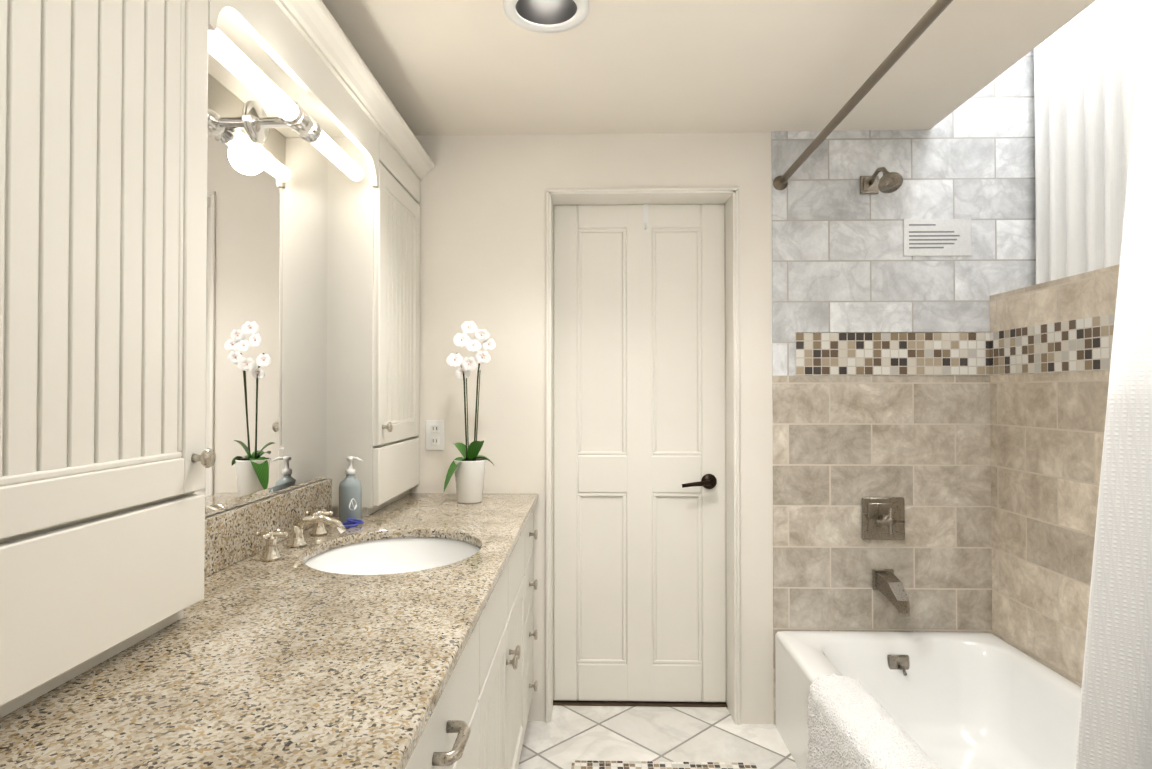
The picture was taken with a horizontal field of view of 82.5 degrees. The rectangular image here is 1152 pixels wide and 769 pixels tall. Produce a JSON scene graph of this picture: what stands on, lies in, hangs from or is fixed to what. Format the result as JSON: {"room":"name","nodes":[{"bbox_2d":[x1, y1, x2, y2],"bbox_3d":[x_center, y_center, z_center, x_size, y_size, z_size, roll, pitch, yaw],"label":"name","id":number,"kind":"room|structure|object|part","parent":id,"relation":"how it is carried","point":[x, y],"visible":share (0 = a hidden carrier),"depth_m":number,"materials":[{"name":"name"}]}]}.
{"room":"bathroom","nodes":[
{"label":"bathroom","id":0,"kind":"room"},
{"bbox_2d":[205,478,325,517],"bbox_3d":[-0.962,-0.248,0.964,0.300,3.050,4.000,0,-1,1],"label":"wall","id":1,"kind":"structure","parent":0,"point":[262,498],"depth_m":1.66,"materials":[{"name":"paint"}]},
{"bbox_2d":[0,0,223,717],"bbox_3d":[-0.727,-0.222,0.896,0.165,1.185,0.498,0,-1,1],"label":"wall cabinet","id":2,"kind":"object","parent":1,"relation":"attached to","point":[106,458],"depth_m":0.90,"materials":[{"name":"white wood"}]},
{"bbox_3d":[-0.684,-0.838,1.608,0.219,0.064,1.907,0,-1,1],"label":"valance crown moulding","id":3,"kind":"part","parent":2,"relation":"part of","materials":[{"name":"white wood"}]},
{"bbox_2d":[196,52,327,516],"bbox_3d":[-0.792,-0.248,1.605,0.006,1.070,0.911,0,-1,1],"label":"mirror","id":4,"kind":"object","parent":1,"relation":"attached to","point":[266,328],"visible":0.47,"depth_m":1.64,"materials":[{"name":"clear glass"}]},
{"bbox_2d":[208,28,363,180],"bbox_3d":[-0.718,-0.645,1.615,0.140,0.100,0.800,0,-1,1],"label":"sconce","id":5,"kind":"object","parent":4,"relation":"attached to","point":[230,56],"visible":0.92,"depth_m":1.55,"materials":[{"name":"white glass"}]},
{"bbox_2d":[204,479,331,577],"bbox_3d":[-0.784,0.349,1.598,0.020,0.120,0.913,0,-1,1],"label":"backsplash","id":6,"kind":"structure","parent":1,"relation":"attached to","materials":[{"name":"stone"}]},
{"bbox_2d":[518,705,798,768],"bbox_3d":[0.488,1.335,0.910,3.200,0.122,4.000,0,-1,1],"label":"floor","id":7,"kind":"structure","parent":0,"point":[564,737],"depth_m":2.38,"materials":[{"name":"beige tile"}]},
{"bbox_2d":[405,511,537,768],"bbox_3d":[-0.479,0.865,1.237,0.646,0.828,2.597,0,-1,1],"label":"bathroom vanity","id":8,"kind":"object","parent":7,"relation":"on","point":[478,719],"visible":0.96,"depth_m":1.53,"materials":[{"name":"white wood"}]},
{"bbox_2d":[0,479,538,768],"bbox_3d":[-0.488,0.445,1.242,0.627,0.321,2.597,0,-1,1],"label":"countertop","id":9,"kind":"structure","parent":8,"relation":"on","point":[333,648],"depth_m":0.98,"materials":[{"name":"stone"}]},
{"bbox_2d":[254,509,346,560],"bbox_3d":[-0.666,0.370,1.669,0.166,0.078,0.349,0,-1,1],"label":"faucet","id":10,"kind":"object","parent":9,"relation":"on","point":[318,519],"visible":1,"depth_m":1.66,"materials":[{"name":"silver metal"}]},
{"bbox_2d":[224,0,391,515],"bbox_3d":[-0.711,-0.213,1.604,0.165,1.185,1.045,0,-1,1],"label":"wall cabinet","id":11,"kind":"object","parent":9,"relation":"on","point":[271,33],"depth_m":2.06,"materials":[{"name":"white wood"}]},
{"bbox_3d":[-0.602,0.136,2.093,0.030,0.034,0.034,0,-1,1],"label":"tower knob","id":12,"kind":"part","parent":11,"relation":"part of","materials":[{"name":"silver metal"}]},
{"bbox_2d":[339,456,362,522],"bbox_3d":[-0.678,0.315,1.985,0.074,0.196,0.066,0,-1,1],"label":"soap bottle","id":13,"kind":"object","parent":9,"relation":"on","point":[350,495],"visible":0.83,"depth_m":1.96,"materials":[{"name":"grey plastic"}]},
{"bbox_2d":[342,518,363,527],"bbox_3d":[-0.659,0.403,1.922,0.065,0.018,0.072,0,-1,1],"label":"tie","id":14,"kind":"object","parent":9,"relation":"on","point":[355,522],"visible":0.85,"depth_m":1.92,"materials":[{"name":"blue fabric"}]},
{"bbox_2d":[305,537,479,574],"bbox_3d":[-0.450,0.523,1.642,0.451,0.174,0.507,0,-1,1],"label":"sink","id":15,"kind":"object","parent":9,"relation":"in","point":[359,555],"depth_m":1.84,"materials":[{"name":"white ceramic"}]},
{"bbox_2d":[392,136,423,501],"bbox_3d":[-0.694,-0.205,2.308,0.165,1.185,0.493,0,-1,1],"label":"wall cabinet","id":16,"kind":"object","parent":9,"relation":"on","point":[406,178],"depth_m":2.36,"materials":[{"name":"white wood"}]},
{"bbox_2d":[443,321,495,503],"bbox_3d":[-0.371,0.097,2.355,0.176,0.643,0.159,0,-1,1],"label":"orchid","id":17,"kind":"object","parent":9,"relation":"on","point":[469,468],"visible":0.98,"depth_m":2.32,"materials":[{"name":"white plant"}]},
{"bbox_3d":[-0.379,0.343,2.343,0.116,0.150,0.116,0,-1,1],"label":"pot","id":18,"kind":"part","parent":17,"relation":"part of","materials":[{"name":"white ceramic"}]},
{"bbox_2d":[553,700,726,706],"bbox_3d":[0.258,1.295,2.678,0.702,0.006,0.067,0,-1,1],"label":"threshold","id":19,"kind":"object","parent":7,"relation":"on","point":[644,703],"visible":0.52,"depth_m":2.66,"materials":[{"name":"brown wood"}]},
{"bbox_2d":[775,631,1081,768],"bbox_3d":[1.143,1.102,1.583,0.816,0.364,1.808,0,-1,1],"label":"bathtub","id":20,"kind":"object","parent":7,"relation":"on","point":[959,700],"visible":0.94,"depth_m":2.29,"materials":[{"name":"ceramic"}]},
{"bbox_2d":[807,674,939,768],"bbox_3d":[0.814,1.035,1.676,0.226,0.301,0.704,0,-1,1],"label":"towel","id":21,"kind":"object","parent":20,"relation":"on","point":[852,723],"visible":1,"depth_m":1.78,"materials":[{"name":"white fabric"}]},
{"bbox_3d":[1.161,1.014,2.352,0.076,0.080,0.042,0,-1,1],"label":"overflow plate","id":22,"kind":"part","parent":20,"relation":"part of","materials":[{"name":"grey metal"}]},
{"bbox_2d":[409,132,988,723],"bbox_3d":[0.530,-0.227,2.729,3.200,3.050,0.400,0,-1,1],"label":"wall","id":23,"kind":"structure","parent":0,"point":[483,232],"depth_m":2.54,"materials":[{"name":"paint"}]},
{"bbox_2d":[426,420,443,449],"bbox_3d":[-0.546,0.196,2.544,0.072,0.116,0.009,0,-1,1],"label":"electrical outlet plate","id":24,"kind":"object","parent":23,"relation":"attached to","point":[434,434],"visible":1,"depth_m":2.54,"materials":[{"name":"white plastic"}]},
{"bbox_2d":[553,204,726,701],"bbox_3d":[0.258,0.275,2.689,0.702,2.023,0.040,0,-1,1],"label":"door","id":25,"kind":"structure","parent":23,"relation":"in","point":[639,440],"depth_m":2.67,"materials":[{"name":"white wood"}]},
{"bbox_2d":[643,204,647,229],"bbox_3d":[0.284,-0.683,2.663,0.020,0.110,0.033,0,-1,1],"label":"hook","id":26,"kind":"object","parent":25,"relation":"attached to","point":[645,216],"visible":1,"depth_m":2.68,"materials":[{"name":"white plastic"}]},
{"bbox_2d":[682,474,716,488],"bbox_3d":[0.496,0.392,2.632,0.147,0.062,0.060,0,-1,1],"label":"door handle","id":27,"kind":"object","parent":25,"relation":"attached to","point":[708,481],"depth_m":2.61,"materials":[{"name":"brown metal"}]},
{"bbox_2d":[546,187,739,724],"bbox_3d":[0.257,0.270,2.621,0.742,2.055,0.207,0,-1,1],"label":"door frame","id":28,"kind":"structure","parent":23,"relation":"attached to","point":[728,197],"depth_m":2.54,"materials":[{"name":"white wood"}]},
{"bbox_2d":[772,332,794,375],"bbox_3d":[0.797,-0.117,2.517,0.085,0.165,0.008,0,-1,1],"label":"wall tile","id":29,"kind":"object","parent":23,"relation":"attached to","point":[783,354],"visible":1,"depth_m":2.51,"materials":[{"name":"grey tile"}]},
{"bbox_2d":[772,375,991,724],"bbox_3d":[1.164,0.631,2.499,0.820,1.330,0.008,0,-1,1],"label":"wall tile","id":30,"kind":"structure","parent":23,"relation":"attached to","point":[844,445],"depth_m":2.50,"materials":[{"name":"beige tile"}]},
{"bbox_2d":[862,497,904,539],"bbox_3d":[1.164,0.508,2.458,0.160,0.160,0.074,0,-1,1],"label":"shower valve","id":31,"kind":"object","parent":30,"relation":"attached to","point":[883,518],"visible":1,"depth_m":2.48,"materials":[{"name":"grey metal"}]},
{"bbox_2d":[873,569,909,616],"bbox_3d":[1.163,0.760,2.405,0.080,0.121,0.174,0,-1,1],"label":"tub spout","id":32,"kind":"object","parent":30,"relation":"attached to","point":[887,583],"visible":1,"depth_m":2.39,"materials":[{"name":"grey metal"}]},
{"bbox_2d":[772,49,1035,332],"bbox_3d":[1.269,-0.942,2.516,1.030,1.485,0.008,0,-1,1],"label":"wall tile","id":33,"kind":"structure","parent":23,"relation":"attached to","point":[841,263],"depth_m":2.51,"materials":[{"name":"grey tile"}]},
{"bbox_2d":[773,0,952,189],"bbox_3d":[0.744,-0.794,0.826,0.056,0.056,3.390,0,-1,1],"label":"curtain rod","id":34,"kind":"object","parent":33,"relation":"attached to","point":[924,23],"visible":1,"depth_m":1.69,"materials":[{"name":"brown metal"}]},
{"bbox_2d":[1075,0,1151,768],"bbox_3d":[0.740,0.017,0.630,0.125,1.670,0.700,0,-1,1],"label":"shower curtain","id":35,"kind":"object","parent":34,"relation":"hanging from","point":[1115,723],"visible":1,"depth_m":0.86,"materials":[{"name":"white fabric"}]},
{"bbox_2d":[860,167,902,193],"bbox_3d":[1.118,-0.744,2.403,0.084,0.115,0.218,0,-1,1],"label":"shower head","id":36,"kind":"object","parent":33,"relation":"attached to","point":[889,182],"visible":1,"depth_m":2.35},
{"bbox_2d":[903,219,970,255],"bbox_3d":[1.378,-0.561,2.502,0.255,0.141,0.004,0,-1,1],"label":"sign","id":37,"kind":"object","parent":33,"relation":"attached to","point":[936,237],"visible":1,"depth_m":2.50,"materials":[{"name":"white metal"}]},
{"bbox_2d":[322,0,1095,134],"bbox_3d":[0.108,-1.434,0.953,2.441,0.880,4.000,0,-1,1],"label":"ceiling","id":38,"kind":"structure","parent":0,"point":[462,67],"depth_m":1.99,"materials":[{"name":"paint"}]},
{"bbox_2d":[503,0,588,32],"bbox_3d":[-0.077,-1.048,1.713,0.224,0.142,0.224,0,-1,1],"label":"recessed light","id":39,"kind":"object","parent":38,"relation":"in","point":[547,16],"visible":1,"depth_m":1.78,"materials":[{"name":"white plastic"}]},
{"bbox_2d":[989,264,1119,686],"bbox_3d":[1.812,0.459,0.889,0.551,1.633,4.000,0,-1,1],"label":"tiled wall","id":40,"kind":"structure","parent":0,"point":[1047,434],"depth_m":2.18,"materials":[{"name":"beige tile"}]},
{"bbox_2d":[795,314,1114,375],"bbox_3d":[1.185,-0.127,1.602,0.735,0.162,1.820,0,-1,1],"label":"tile band","id":41,"kind":"object","parent":40,"relation":"attached to","point":[1081,345],"visible":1,"depth_m":2.50,"materials":[{"name":"multicoloured tile"}]},
{"bbox_3d":[1.917,-1.066,0.906,0.341,1.417,4.000,0,-1,1],"label":"wall","id":42,"kind":"structure","parent":0,"visible":0},
{"bbox_2d":[1034,0,1142,283],"bbox_3d":[1.731,-0.955,2.145,0.048,1.207,0.672,0,-1,1],"label":"window curtain","id":43,"kind":"object","parent":42,"relation":"hanging from","point":[1085,66],"visible":0.81,"depth_m":2.22,"materials":[{"name":"white fabric"}]}
]}

